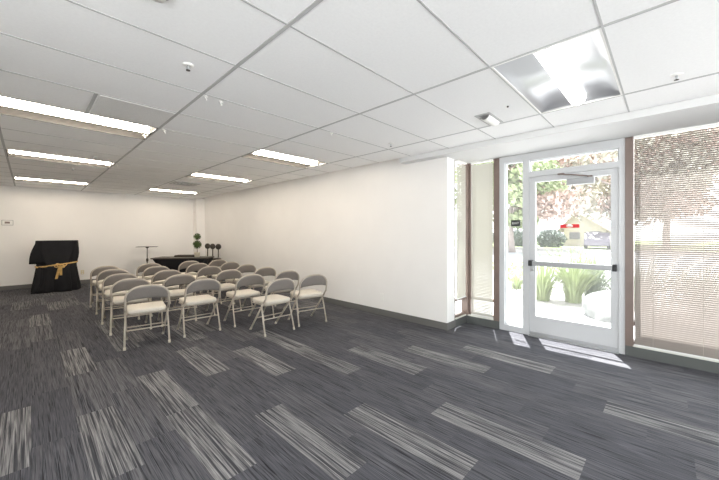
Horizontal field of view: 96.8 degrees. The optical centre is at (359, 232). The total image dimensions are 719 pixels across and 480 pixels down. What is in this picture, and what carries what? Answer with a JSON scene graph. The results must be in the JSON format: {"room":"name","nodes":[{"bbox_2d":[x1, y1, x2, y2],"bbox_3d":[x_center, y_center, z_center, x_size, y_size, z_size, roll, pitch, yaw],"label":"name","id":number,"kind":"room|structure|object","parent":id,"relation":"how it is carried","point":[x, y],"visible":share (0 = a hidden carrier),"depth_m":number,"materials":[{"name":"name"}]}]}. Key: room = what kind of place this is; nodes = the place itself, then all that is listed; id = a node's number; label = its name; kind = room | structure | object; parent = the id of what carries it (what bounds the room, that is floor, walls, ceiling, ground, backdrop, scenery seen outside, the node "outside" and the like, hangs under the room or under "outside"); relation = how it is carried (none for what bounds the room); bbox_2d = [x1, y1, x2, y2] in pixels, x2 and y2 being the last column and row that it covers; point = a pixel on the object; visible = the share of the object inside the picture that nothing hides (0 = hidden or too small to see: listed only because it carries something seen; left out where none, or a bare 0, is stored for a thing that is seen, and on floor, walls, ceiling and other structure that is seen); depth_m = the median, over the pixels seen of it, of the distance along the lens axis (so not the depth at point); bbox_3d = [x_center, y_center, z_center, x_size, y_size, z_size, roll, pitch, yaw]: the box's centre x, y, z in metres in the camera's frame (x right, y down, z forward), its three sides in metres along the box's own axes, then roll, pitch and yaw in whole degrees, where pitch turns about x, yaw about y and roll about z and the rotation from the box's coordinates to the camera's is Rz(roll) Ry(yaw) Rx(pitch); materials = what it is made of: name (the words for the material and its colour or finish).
{"room":"meeting room","nodes":[
{"label":"meeting room","id":0,"kind":"room"},
{"bbox_2d":[0,185,204,285],"bbox_3d":[-7.383,-0.070,8.840,0.500,3.000,5.770,0,0,44],"label":"wall","id":1,"kind":"structure","parent":0,"point":[109,229],"depth_m":8.93,"materials":[{"name":"paint"}]},
{"bbox_2d":[1,220,12,224],"bbox_3d":[-8.512,-0.250,7.719,0.028,0.132,0.196,0,0,44],"label":"thermostat","id":2,"kind":"object","parent":1,"relation":"attached to","point":[3,222],"visible":1,"depth_m":7.71,"materials":[{"name":"grey plastic"}]},
{"bbox_2d":[0,275,141,290],"bbox_3d":[-7.442,1.330,8.842,0.012,0.100,5.293,0,0,44],"label":"baseboard","id":3,"kind":"structure","parent":1,"relation":"attached to","point":[12,287],"depth_m":7.88,"materials":[{"name":"grey rubber"}]},
{"bbox_2d":[202,157,454,322],"bbox_3d":[-2.083,-0.070,7.893,9.450,3.000,0.220,0,0,44],"label":"wall","id":4,"kind":"structure","parent":0,"point":[386,227],"depth_m":5.70,"materials":[{"name":"paint"}]},
{"bbox_2d":[284,291,446,329],"bbox_3d":[-1.983,1.330,7.636,8.950,0.100,0.012,0,0,44],"label":"baseboard","id":5,"kind":"structure","parent":4,"relation":"attached to","point":[432,323],"depth_m":5.27,"materials":[{"name":"grey rubber"}]},
{"bbox_2d":[447,320,455,329],"bbox_3d":[1.324,1.330,4.610,0.012,0.100,0.242,0,0,44],"label":"baseboard","id":6,"kind":"structure","parent":4,"relation":"attached to","point":[452,324],"depth_m":4.60,"materials":[{"name":"grey rubber"}]},
{"bbox_2d":[455,315,718,373],"bbox_3d":[3.418,1.325,3.095,5.370,0.110,0.480,0,0,44],"label":"trim","id":7,"kind":"structure","parent":4,"relation":"attached to","point":[704,365],"depth_m":3.42,"materials":[{"name":"grey"}]},
{"bbox_2d":[455,314,718,362],"bbox_3d":[3.419,1.261,3.024,5.270,0.018,0.380,0,0,44],"label":"trim","id":8,"kind":"structure","parent":4,"relation":"attached to","point":[464,314],"depth_m":3.43,"materials":[{"name":"white"}]},
{"bbox_2d":[0,276,718,479],"bbox_3d":[-1.892,1.380,4.162,14.700,0.001,6.350,0,0,44],"label":"floor","id":9,"kind":"structure","parent":0,"point":[355,394],"depth_m":2.60,"materials":[{"name":"carpet"}]},
{"bbox_2d":[29,240,80,293],"bbox_3d":[-7.269,0.778,7.649,0.702,1.196,0.907,0,0,44],"label":"lectern","id":10,"kind":"object","parent":9,"relation":"on","point":[56,270],"visible":1,"depth_m":7.47,"materials":[{"name":"black fabric"}]},
{"bbox_2d":[89,266,118,307],"bbox_3d":[-4.938,1.005,6.215,0.487,0.771,0.540,0,0,-40],"label":"folding chair","id":11,"kind":"object","parent":9,"relation":"on","point":[96,271],"visible":0.48,"depth_m":5.98,"materials":[{"name":"beige"}]},
{"bbox_2d":[92,279,103,284],"bbox_3d":[-4.959,0.941,6.240,0.406,0.062,0.400,0,0,-40],"label":"seat cushion","id":12,"kind":"object","parent":11,"relation":"on","point":[94,281],"depth_m":6.04,"materials":[{"name":"fabric"}]},
{"bbox_2d":[95,269,129,314],"bbox_3d":[-4.395,1.005,5.697,0.487,0.771,0.540,0,0,-39],"label":"folding chair","id":13,"kind":"object","parent":9,"relation":"on","point":[102,275],"visible":0.56,"depth_m":5.46,"materials":[{"name":"beige"}]},
{"bbox_2d":[98,284,111,289],"bbox_3d":[-4.416,0.941,5.723,0.406,0.062,0.400,0,0,-39],"label":"seat cushion","id":14,"kind":"object","parent":13,"relation":"on","point":[108,287],"depth_m":5.52,"materials":[{"name":"fabric"}]},
{"bbox_2d":[101,273,139,324],"bbox_3d":[-3.815,1.005,5.102,0.487,0.771,0.540,0,0,-38],"label":"folding chair","id":15,"kind":"object","parent":9,"relation":"on","point":[110,280],"visible":0.59,"depth_m":4.88,"materials":[{"name":"painted metal"},{"name":"fabric"}]},
{"bbox_2d":[104,290,128,296],"bbox_3d":[-3.835,0.941,5.128,0.406,0.062,0.400,0,0,-38],"label":"seat cushion","id":16,"kind":"object","parent":15,"relation":"on","point":[107,292],"depth_m":4.95,"materials":[{"name":"fabric"}]},
{"bbox_2d":[109,278,151,335],"bbox_3d":[-3.285,1.005,4.585,0.487,0.771,0.540,0,0,-38],"label":"folding chair","id":17,"kind":"object","parent":9,"relation":"on","point":[129,283],"visible":0.73,"depth_m":4.39,"materials":[{"name":"painted metal"},{"name":"fabric"}]},
{"bbox_2d":[113,295,147,303],"bbox_3d":[-3.306,0.941,4.611,0.406,0.062,0.400,0,0,-38],"label":"seat cushion","id":18,"kind":"object","parent":17,"relation":"on","point":[117,299],"depth_m":4.47,"materials":[{"name":"fabric"}]},
{"bbox_2d":[123,284,170,350],"bbox_3d":[-2.696,1.005,4.043,0.487,0.771,0.540,0,0,-37],"label":"folding chair","id":19,"kind":"object","parent":9,"relation":"on","point":[150,290],"visible":1,"depth_m":3.90,"materials":[{"name":"painted metal"},{"name":"fabric"}]},
{"bbox_2d":[126,301,165,313],"bbox_3d":[-2.716,0.941,4.069,0.406,0.062,0.400,0,0,-37],"label":"seat cushion","id":20,"kind":"object","parent":19,"relation":"on","point":[158,306],"depth_m":3.97,"materials":[{"name":"fabric"}]},
{"bbox_2d":[138,246,157,262],"bbox_3d":[-6.218,0.887,9.347,0.524,0.978,0.461,0,0,-26],"label":"music stand","id":21,"kind":"object","parent":9,"relation":"on","point":[147,247],"visible":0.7,"depth_m":9.38,"materials":[{"name":"grey metal"}]},
{"bbox_2d":[136,263,160,279],"bbox_3d":[-4.472,1.005,6.757,0.487,0.771,0.540,0,0,-42],"label":"folding chair","id":22,"kind":"object","parent":9,"relation":"on","point":[143,267],"visible":0.3,"depth_m":6.54,"materials":[{"name":"beige metal"}]},
{"bbox_2d":[138,275,152,279],"bbox_3d":[-4.495,0.941,6.781,0.406,0.062,0.400,0,0,-42],"label":"seat cushion","id":23,"kind":"object","parent":22,"relation":"on","point":[150,276],"depth_m":6.64,"materials":[{"name":"fabric"}]},
{"bbox_2d":[142,266,170,303],"bbox_3d":[-3.986,1.005,6.195,0.487,0.771,0.540,0,0,-44],"label":"folding chair","id":24,"kind":"object","parent":9,"relation":"on","point":[152,270],"visible":0.35,"depth_m":6.00,"materials":[{"name":"beige metal"}]},
{"bbox_2d":[147,279,164,283],"bbox_3d":[-4.009,0.941,6.219,0.406,0.062,0.400,0,0,-44],"label":"seat cushion","id":25,"kind":"object","parent":24,"relation":"on","point":[160,281],"depth_m":6.12,"materials":[{"name":"fabric"}]},
{"bbox_2d":[151,270,181,316],"bbox_3d":[-3.399,1.005,5.565,0.487,0.771,0.540,0,0,-43],"label":"folding chair","id":26,"kind":"object","parent":9,"relation":"on","point":[164,274],"visible":0.51,"depth_m":5.39,"materials":[{"name":"beige metal"}]},
{"bbox_2d":[159,284,178,289],"bbox_3d":[-3.421,0.941,5.589,0.406,0.062,0.400,0,0,-43],"label":"seat cushion","id":27,"kind":"object","parent":26,"relation":"on","point":[175,287],"depth_m":5.52,"materials":[{"name":"fabric"}]},
{"bbox_2d":[157,274,196,326],"bbox_3d":[-2.862,1.005,4.997,0.487,0.771,0.540,0,0,-42],"label":"folding chair","id":28,"kind":"object","parent":9,"relation":"on","point":[179,279],"visible":0.66,"depth_m":4.84,"materials":[{"name":"painted metal"},{"name":"fabric"}]},
{"bbox_2d":[164,289,192,297],"bbox_3d":[-2.884,0.941,5.022,0.406,0.062,0.400,0,0,-42],"label":"seat cushion","id":29,"kind":"object","parent":28,"relation":"on","point":[178,293],"depth_m":4.91,"materials":[{"name":"fabric"}]},
{"bbox_2d":[150,256,214,284],"bbox_3d":[-4.696,1.012,8.543,1.386,0.735,0.617,0,0,-6],"label":"folding table","id":30,"kind":"object","parent":9,"relation":"on","point":[172,262],"visible":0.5,"depth_m":8.26,"materials":[{"name":"black fabric"}]},
{"bbox_2d":[174,255,194,256],"bbox_3d":[-4.713,0.620,8.680,0.520,0.050,0.260,0,0,-8],"label":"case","id":31,"kind":"object","parent":30,"relation":"on","point":[174,255],"visible":0.69,"depth_m":8.56,"materials":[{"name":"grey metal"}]},
{"bbox_2d":[192,233,201,256],"bbox_3d":[-4.363,0.323,8.580,0.226,0.644,0.230,0,0,-22],"label":"topiary plant","id":32,"kind":"object","parent":30,"relation":"on","point":[197,236],"visible":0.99,"depth_m":8.53,"materials":[{"name":"green plant"}]},
{"bbox_2d":[178,261,200,292],"bbox_3d":[-3.953,1.005,7.325,0.487,0.771,0.540,0,0,-42],"label":"folding chair","id":33,"kind":"object","parent":9,"relation":"on","point":[185,264],"visible":0.48,"depth_m":7.11,"materials":[{"name":"beige"}]},
{"bbox_2d":[181,272,196,274],"bbox_3d":[-3.975,0.941,7.350,0.406,0.062,0.400,0,0,-42],"label":"seat cushion","id":34,"kind":"object","parent":33,"relation":"on","point":[191,273],"depth_m":7.29,"materials":[{"name":"fabric"}]},
{"bbox_2d":[182,263,208,294],"bbox_3d":[-3.495,1.005,6.763,0.487,0.771,0.540,0,0,-44],"label":"folding chair","id":35,"kind":"object","parent":9,"relation":"on","point":[196,266],"visible":0.45,"depth_m":6.58,"materials":[{"name":"beige"}]},
{"bbox_2d":[192,275,206,278],"bbox_3d":[-3.518,0.941,6.787,0.406,0.062,0.400,0,0,-44],"label":"seat cushion","id":36,"kind":"object","parent":35,"relation":"on","point":[200,277],"depth_m":6.73,"materials":[{"name":"fabric"}]},
{"bbox_2d":[176,278,220,337],"bbox_3d":[-2.276,1.005,4.511,0.487,0.771,0.540,0,0,-43],"label":"folding chair","id":37,"kind":"object","parent":9,"relation":"on","point":[200,284],"visible":1,"depth_m":4.38,"materials":[{"name":"painted metal"},{"name":"fabric"}]},
{"bbox_2d":[179,294,215,304],"bbox_3d":[-2.298,0.941,4.535,0.406,0.062,0.400,0,0,-43],"label":"seat cushion","id":38,"kind":"object","parent":37,"relation":"on","point":[199,299],"depth_m":4.44,"materials":[{"name":"fabric"}]},
{"bbox_2d":[193,266,221,307],"bbox_3d":[-2.979,1.005,6.160,0.540,0.771,0.487,0,0,44],"label":"folding chair","id":39,"kind":"object","parent":9,"relation":"on","point":[208,270],"visible":0.54,"depth_m":5.98,"materials":[{"name":"beige metal"}]},
{"bbox_2d":[207,244,214,278],"bbox_3d":[-4.428,0.846,9.464,0.324,1.054,0.394,0,0,-1],"label":"counter stool","id":40,"kind":"object","parent":9,"relation":"on","point":[212,246],"visible":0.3,"depth_m":9.62,"materials":[{"name":"grey metal"}]},
{"bbox_2d":[206,259,226,292],"bbox_3d":[-3.478,1.005,7.630,0.540,0.771,0.487,0,0,42],"label":"folding chair","id":41,"kind":"object","parent":9,"relation":"on","point":[219,262],"visible":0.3,"depth_m":7.44,"materials":[{"name":"beige metal"}]},
{"bbox_2d":[213,244,220,278],"bbox_3d":[-4.162,0.846,9.250,0.324,1.054,0.394,0,0,-1],"label":"counter stool","id":42,"kind":"object","parent":9,"relation":"on","point":[218,246],"visible":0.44,"depth_m":9.40,"materials":[{"name":"grey metal"}]},
{"bbox_2d":[205,269,241,314],"bbox_3d":[-2.386,1.005,5.607,0.540,0.771,0.487,0,0,45],"label":"folding chair","id":43,"kind":"object","parent":9,"relation":"on","point":[231,273],"visible":0.66,"depth_m":5.46,"materials":[{"name":"beige"}]},
{"bbox_2d":[215,283,234,290],"bbox_3d":[-2.410,0.941,5.631,0.400,0.062,0.406,0,0,45],"label":"seat cushion","id":44,"kind":"object","parent":43,"relation":"on","point":[225,286],"depth_m":5.54,"materials":[{"name":"fabric"}]},
{"bbox_2d":[211,262,239,295],"bbox_3d":[-2.960,1.005,7.029,0.540,0.771,0.487,0,0,41],"label":"folding chair","id":45,"kind":"object","parent":9,"relation":"on","point":[228,265],"visible":0.52,"depth_m":6.85,"materials":[{"name":"beige metal"}]},
{"bbox_2d":[224,264,255,303],"bbox_3d":[-2.427,1.005,6.488,0.540,0.771,0.487,0,0,41],"label":"folding chair","id":46,"kind":"object","parent":9,"relation":"on","point":[244,268],"visible":0.54,"depth_m":6.32,"materials":[{"name":"beige"}]},
{"bbox_2d":[224,274,264,326],"bbox_3d":[-1.799,1.005,4.977,0.487,0.771,0.540,0,0,-44],"label":"folding chair","id":47,"kind":"object","parent":9,"relation":"on","point":[251,279],"visible":0.96,"depth_m":4.84,"materials":[{"name":"beige metal"}]},
{"bbox_2d":[226,289,259,297],"bbox_3d":[-1.822,0.941,5.001,0.406,0.062,0.400,0,0,-44],"label":"seat cushion","id":48,"kind":"object","parent":47,"relation":"on","point":[246,293],"depth_m":4.90,"materials":[{"name":"fabric"}]},
{"bbox_2d":[242,267,275,307],"bbox_3d":[-1.884,1.005,5.985,0.540,0.771,0.487,0,0,45],"label":"folding chair","id":49,"kind":"object","parent":9,"relation":"on","point":[264,271],"visible":0.5,"depth_m":5.82,"materials":[{"name":"beige"}]},
{"bbox_2d":[249,280,270,286],"bbox_3d":[-1.908,0.941,6.008,0.400,0.062,0.406,0,0,45],"label":"seat cushion","id":50,"kind":"object","parent":49,"relation":"on","point":[267,283],"depth_m":5.84,"materials":[{"name":"fabric"}]},
{"bbox_2d":[249,278,295,336],"bbox_3d":[-1.237,1.005,4.537,0.540,0.771,0.487,0,0,44],"label":"folding chair","id":51,"kind":"object","parent":9,"relation":"on","point":[283,283],"visible":1,"depth_m":4.42,"materials":[{"name":"beige metal"}]},
{"bbox_2d":[252,294,289,304],"bbox_3d":[-1.261,0.941,4.561,0.400,0.062,0.406,0,0,44],"label":"seat cushion","id":52,"kind":"object","parent":51,"relation":"on","point":[274,299],"depth_m":4.45,"materials":[{"name":"fabric"}]},
{"bbox_2d":[263,270,299,316],"bbox_3d":[-1.350,1.005,5.471,0.487,0.771,0.540,0,0,-42],"label":"folding chair","id":53,"kind":"object","parent":9,"relation":"on","point":[290,274],"visible":0.52,"depth_m":5.32,"materials":[{"name":"beige"}]},
{"bbox_2d":[288,274,326,326],"bbox_3d":[-0.816,1.005,4.984,0.487,0.771,0.540,0,0,-35],"label":"folding chair","id":54,"kind":"object","parent":9,"relation":"on","point":[316,279],"visible":1,"depth_m":4.84,"materials":[{"name":"beige"}]},
{"bbox_2d":[290,289,322,297],"bbox_3d":[-0.835,0.941,5.011,0.406,0.062,0.400,0,0,-35],"label":"seat cushion","id":55,"kind":"object","parent":54,"relation":"on","point":[307,293],"depth_m":4.89,"materials":[{"name":"fabric"}]},
{"bbox_2d":[499,138,624,353],"bbox_3d":[2.554,0.150,4.149,1.393,2.460,0.120,0,0,44],"label":"trim","id":56,"kind":"structure","parent":9,"relation":"on","point":[617,143],"depth_m":4.26,"materials":[{"name":"white metal"}]},
{"bbox_2d":[505,161,522,326],"bbox_3d":[2.196,0.150,4.507,0.240,2.290,0.060,0,0,44],"label":"window","id":57,"kind":"structure","parent":56,"relation":"attached to","point":[513,222],"depth_m":4.57,"materials":[{"name":"white metal"}]},
{"bbox_2d":[528,168,618,351],"bbox_3d":[2.616,0.307,3.973,0.944,2.122,0.167,0,0,44],"label":"door","id":58,"kind":"structure","parent":56,"relation":"attached to","point":[603,337],"depth_m":3.90,"materials":[{"name":"white metal"}]},
{"bbox_2d":[530,148,618,171],"bbox_3d":[2.681,-0.902,4.040,0.947,0.155,0.060,0,0,44],"label":"window","id":59,"kind":"structure","parent":56,"relation":"attached to","point":[617,148],"depth_m":4.00,"materials":[{"name":"white metal"}]},
{"bbox_2d":[528,334,618,353],"bbox_3d":[2.674,1.374,4.033,0.947,0.012,0.200,0,0,44],"label":"threshold","id":60,"kind":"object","parent":9,"relation":"on","point":[580,345],"depth_m":3.92,"materials":[{"name":"silver metal"}]},
{"bbox_2d":[0,0,718,198],"bbox_3d":[-2.187,-1.161,3.863,14.498,0.018,5.398,0,0,44],"label":"ceiling","id":61,"kind":"structure","parent":0,"point":[401,41],"depth_m":2.33,"materials":[{"name":"tile"}]},
{"bbox_2d":[13,177,89,185],"bbox_3d":[-6.894,-1.183,7.181,0.614,0.070,1.210,0,0,44],"label":"ceiling light","id":62,"kind":"object","parent":61,"relation":"attached to","point":[14,178],"visible":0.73,"depth_m":7.25,"materials":[{"name":"white plastic"}]},
{"bbox_2d":[5,149,114,167],"bbox_3d":[-4.643,-1.183,5.014,0.614,0.070,1.210,0,0,44],"label":"ceiling light","id":63,"kind":"object","parent":61,"relation":"attached to","point":[10,153],"visible":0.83,"depth_m":5.05,"materials":[{"name":"white plastic"}]},
{"bbox_2d":[0,96,158,139],"bbox_3d":[-2.843,-1.183,3.279,0.614,0.070,1.210,0,0,44],"label":"ceiling light","id":64,"kind":"object","parent":61,"relation":"attached to","point":[9,106],"visible":0.94,"depth_m":3.29,"materials":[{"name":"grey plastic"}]},
{"bbox_2d":[90,95,174,126],"bbox_3d":[-2.179,-1.150,3.071,0.580,0.004,0.570,0,0,44],"label":"ceiling vent","id":65,"kind":"object","parent":61,"relation":"in","point":[105,106],"visible":1,"depth_m":3.04,"materials":[{"name":"metal"}]},
{"bbox_2d":[147,189,197,194],"bbox_3d":[-5.202,-1.183,8.939,0.614,0.070,1.210,0,0,44],"label":"ceiling light","id":66,"kind":"object","parent":61,"relation":"attached to","point":[152,190],"visible":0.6,"depth_m":9.05,"materials":[{"name":"white plastic"}]},
{"bbox_2d":[167,181,202,185],"bbox_3d":[-4.057,-1.144,7.420,0.590,0.016,0.590,0,0,44],"label":"ceiling vent","id":67,"kind":"object","parent":61,"relation":"in","point":[172,182],"visible":1,"depth_m":7.36,"materials":[{"name":"white plastic"}]},
{"bbox_2d":[182,62,193,71],"bbox_3d":[-1.173,-1.132,2.184,0.070,0.042,0.070,0,0,44],"label":"sprinkler head","id":68,"kind":"object","parent":61,"relation":"attached to","point":[187,65],"visible":1,"depth_m":2.18},
{"bbox_2d":[186,173,253,183],"bbox_3d":[-2.951,-1.183,6.771,0.614,0.070,1.210,0,0,44],"label":"ceiling light","id":69,"kind":"object","parent":61,"relation":"attached to","point":[195,175],"visible":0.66,"depth_m":6.85,"materials":[{"name":"white plastic"}]},
{"bbox_2d":[242,149,327,167],"bbox_3d":[-1.150,-1.183,5.037,0.614,0.070,1.210,0,0,44],"label":"ceiling light","id":70,"kind":"object","parent":61,"relation":"attached to","point":[263,155],"visible":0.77,"depth_m":5.10,"materials":[{"name":"white plastic"}]},
{"bbox_2d":[0,0,718,197],"bbox_3d":[-2.184,-1.165,3.859,14.500,0.031,5.410,0,0,44],"label":"grid","id":71,"kind":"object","parent":61,"relation":"attached to","point":[315,3],"depth_m":2.58,"materials":[{"name":"grey metal"}]},
{"bbox_2d":[474,112,502,125],"bbox_3d":[1.305,-1.131,3.214,0.150,0.039,0.360,0,0,44],"label":"recessed light","id":72,"kind":"object","parent":61,"relation":"in","point":[488,118],"visible":1,"depth_m":3.17,"materials":[{"name":"grey metal"}]},
{"bbox_2d":[491,28,622,113],"bbox_3d":[1.551,-1.178,2.436,0.614,0.080,1.210,0,0,44],"label":"ceiling light","id":73,"kind":"object","parent":61,"relation":"attached to","point":[577,70],"visible":0.8,"depth_m":2.39,"materials":[{"name":"grey plastic"}]},
{"bbox_2d":[670,72,682,80],"bbox_3d":[2.304,-1.132,2.321,0.070,0.042,0.070,0,0,44],"label":"sprinkler head","id":74,"kind":"object","parent":61,"relation":"attached to","point":[675,75],"visible":1,"depth_m":2.31},
{"label":"outside","id":75,"kind":"structure","parent":0,"visible":0},
{"bbox_2d":[455,239,718,251],"bbox_3d":[35.171,1.430,36.517,120.000,0.200,38.600,0,0,44],"label":"lawn","id":76,"kind":"structure","parent":75,"point":[537,246],"depth_m":29.29,"materials":[{"name":"green plant"}]},
{"bbox_2d":[514,229,522,246],"bbox_3d":[15.740,0.590,32.049,3.138,2.023,1.914,0,0,44],"label":"bush","id":77,"kind":"object","parent":76,"relation":"on","point":[518,234],"visible":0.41,"depth_m":31.41,"materials":[{"name":"green plant"}]},
{"bbox_2d":[536,229,567,246],"bbox_3d":[17.901,0.570,29.974,2.763,2.028,1.928,0,0,44],"label":"bush","id":78,"kind":"object","parent":76,"relation":"on","point":[547,237],"visible":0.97,"depth_m":29.51,"materials":[{"name":"green plant"}]},
{"bbox_2d":[539,155,596,213],"bbox_3d":[26.151,-5.320,38.818,11.170,13.524,11.128,0,0,1],"label":"street tree","id":79,"kind":"object","parent":76,"relation":"on","point":[591,155],"visible":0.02,"depth_m":37.10,"materials":[{"name":"green plant"}]},
{"bbox_2d":[556,213,610,246],"bbox_3d":[24.743,-0.380,34.412,4.500,3.620,7.700,0,0,44],"label":"gabled house","id":80,"kind":"structure","parent":76,"relation":"on","point":[575,236],"depth_m":32.19,"materials":[{"name":"beige paint"}]},
{"bbox_2d":[589,153,616,211],"bbox_3d":[29.063,-4.947,33.927,10.980,12.781,10.743,0,0,-35],"label":"street tree","id":81,"kind":"object","parent":76,"relation":"on","point":[596,184],"visible":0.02,"depth_m":33.97,"materials":[{"name":"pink plant"}]},
{"bbox_2d":[593,126,718,250],"bbox_3d":[22.876,-3.566,23.615,9.024,10.031,9.513,0,0,-20],"label":"street tree","id":82,"kind":"object","parent":76,"relation":"on","point":[599,201],"visible":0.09,"depth_m":22.16,"materials":[{"name":"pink plant"}]},
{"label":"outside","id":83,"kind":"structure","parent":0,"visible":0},
{"bbox_2d":[455,247,718,298],"bbox_3d":[14.082,1.540,14.621,120.000,0.200,21.400,0,0,44],"label":"parking lot","id":84,"kind":"structure","parent":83,"point":[517,250],"depth_m":21.39,"materials":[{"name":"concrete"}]},
{"bbox_2d":[455,163,522,228],"bbox_3d":[11.806,-4.167,29.953,8.572,11.237,9.220,0,0,-18],"label":"street tree","id":85,"kind":"object","parent":84,"relation":"on","point":[481,163],"visible":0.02,"depth_m":28.80,"materials":[{"name":"green plant"}]},
{"bbox_2d":[489,258,522,279],"bbox_3d":[4.557,1.119,9.780,1.226,0.733,1.015,0,0,44],"label":"shrub","id":86,"kind":"object","parent":84,"relation":"on","point":[511,264],"visible":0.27,"depth_m":9.60,"materials":[{"name":"green plant"}]},
{"bbox_2d":[458,159,567,251],"bbox_3d":[11.463,-2.659,23.557,6.395,8.229,6.942,0,0,-37],"label":"street tree","id":87,"kind":"object","parent":84,"relation":"on","point":[515,194],"visible":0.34,"depth_m":21.62,"materials":[{"name":"green plant"}]},
{"bbox_2d":[508,153,602,222],"bbox_3d":[13.858,-3.845,26.724,9.719,10.592,10.133,0,0,-39],"label":"street tree","id":88,"kind":"object","parent":84,"relation":"on","point":[542,203],"visible":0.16,"depth_m":23.49,"materials":[{"name":"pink plant"}]},
{"bbox_2d":[584,232,609,248],"bbox_3d":[20.453,0.640,27.506,1.760,1.380,4.200,0,0,37],"label":"parked car","id":89,"kind":"object","parent":84,"relation":"on","point":[590,238],"visible":0.98,"depth_m":26.14,"materials":[{"name":"grey metal"}]},
{"bbox_2d":[544,127,718,225],"bbox_3d":[20.046,-4.024,23.981,10.372,10.964,11.135,0,0,-13],"label":"street tree","id":90,"kind":"object","parent":84,"relation":"on","point":[596,192],"visible":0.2,"depth_m":23.21,"materials":[{"name":"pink plant"}]},
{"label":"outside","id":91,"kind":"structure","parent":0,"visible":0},
{"bbox_2d":[455,250,718,271],"bbox_3d":[14.568,1.532,15.126,120.000,0.200,8.000,0,0,44],"label":"street","id":92,"kind":"structure","parent":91,"point":[514,254],"depth_m":18.66,"materials":[{"name":"grey asphalt"}]},
{"bbox_3d":[3.379,-1.345,3.112,5.450,0.450,0.470,0,0,44],"label":"wall","id":93,"kind":"structure","parent":0,"visible":0},
{"bbox_2d":[455,163,468,317],"bbox_3d":[1.522,0.098,4.834,0.105,2.345,0.365,0,0,44],"label":"window","id":94,"kind":"structure","parent":93,"relation":"in","point":[464,301],"depth_m":4.92,"materials":[{"name":"brown metal"}]},
{"bbox_2d":[455,159,466,299],"bbox_3d":[1.529,-0.050,4.805,0.040,2.059,0.300,0,0,44],"label":"window blind","id":95,"kind":"object","parent":94,"relation":"attached to","point":[461,225],"visible":1,"depth_m":4.80,"materials":[{"name":"white plastic"}]},
{"bbox_2d":[469,158,498,320],"bbox_3d":[1.880,0.098,4.791,0.470,2.345,0.130,0,0,44],"label":"window","id":96,"kind":"structure","parent":93,"relation":"in","point":[495,161],"depth_m":4.63,"materials":[{"name":"brown metal"}]},
{"bbox_2d":[471,159,492,318],"bbox_3d":[1.827,0.083,4.766,0.330,2.324,0.040,0,0,44],"label":"window blind","id":97,"kind":"object","parent":96,"relation":"attached to","point":[482,174],"visible":1,"depth_m":4.76,"materials":[{"name":"beige fabric"}]},
{"bbox_2d":[399,94,718,165],"bbox_3d":[3.060,-1.131,3.155,5.970,0.098,0.850,0,0,44],"label":"ceiling soffit","id":98,"kind":"structure","parent":93,"relation":"attached to","point":[702,110],"depth_m":3.44,"materials":[{"name":"white paint"}]},
{"bbox_2d":[625,137,634,346],"bbox_3d":[3.665,0.098,3.072,1.702,2.345,0.130,0,0,44],"label":"window","id":99,"kind":"structure","parent":93,"relation":"in","point":[629,142],"depth_m":3.59,"materials":[{"name":"brown metal"}]},
{"bbox_2d":[634,122,718,360],"bbox_3d":[3.620,0.086,3.022,1.547,2.329,0.040,0,0,44],"label":"window blind","id":100,"kind":"object","parent":93,"relation":"attached to","point":[690,335],"visible":1,"depth_m":3.31,"materials":[{"name":"white plastic"}]},
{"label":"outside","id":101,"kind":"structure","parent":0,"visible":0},
{"bbox_2d":[455,245,708,253],"bbox_3d":[21.644,1.410,22.472,120.000,0.200,0.400,0,0,44],"label":"strip","id":102,"kind":"object","parent":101,"point":[455,245],"depth_m":26.01,"materials":[{"name":"grey stone"}]},
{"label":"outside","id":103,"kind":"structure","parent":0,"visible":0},
{"bbox_2d":[455,293,634,338],"bbox_3d":[-18.349,1.530,-19.051,120.000,0.200,67.100,0,0,44],"label":"pavement","id":104,"kind":"structure","parent":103,"point":[515,308],"depth_m":5.67,"materials":[{"name":"concrete"}]},
{"bbox_2d":[581,290,634,322],"bbox_3d":[4.216,1.416,5.432,0.802,0.876,0.713,0,0,-13],"label":"boulder","id":105,"kind":"object","parent":104,"relation":"on","point":[595,305],"visible":0.35,"depth_m":5.29,"materials":[{"name":"stone"}]},
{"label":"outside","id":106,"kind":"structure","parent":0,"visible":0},
{"bbox_2d":[455,277,717,322],"bbox_3d":[5.792,1.520,6.014,60.000,0.200,2.500,0,0,44],"label":"planting bed","id":107,"kind":"object","parent":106,"point":[557,299],"depth_m":6.92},
{"bbox_2d":[508,269,522,289],"bbox_3d":[4.002,1.153,8.074,0.804,0.534,0.742,0,0,-24],"label":"plant","id":108,"kind":"object","parent":107,"relation":"on","point":[517,284],"visible":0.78,"depth_m":8.08,"materials":[{"name":"green plant"}]},
{"bbox_2d":[508,251,584,300],"bbox_3d":[3.827,0.887,6.783,1.625,1.066,1.709,0,0,33],"label":"plant","id":109,"kind":"object","parent":107,"relation":"on","point":[545,284],"visible":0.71,"depth_m":6.61,"materials":[{"name":"green plant"}]},
{"bbox_2d":[536,244,610,303],"bbox_3d":[4.355,0.809,6.500,1.708,1.221,1.747,0,0,-27],"label":"plant","id":110,"kind":"object","parent":107,"relation":"on","point":[573,291],"visible":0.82,"depth_m":6.38,"materials":[{"name":"green plant"}]},
{"bbox_2d":[559,247,644,296],"bbox_3d":[4.904,0.845,6.687,1.644,1.150,1.598,0,0,44],"label":"plant","id":111,"kind":"object","parent":107,"relation":"on","point":[597,287],"visible":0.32,"depth_m":6.52,"materials":[{"name":"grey plant"}]},
{"bbox_2d":[634,263,643,309],"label":"plant","id":112,"kind":"object","parent":107,"relation":"on","point":[636,280],"depth_m":5.81,"materials":[{"name":"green plant"}]},
{"bbox_2d":[661,258,718,321],"bbox_3d":[5.575,0.887,5.158,1.415,1.067,1.581,0,0,-6],"label":"plant","id":113,"kind":"object","parent":107,"relation":"on","point":[665,258],"visible":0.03,"depth_m":5.16,"materials":[{"name":"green plant"}]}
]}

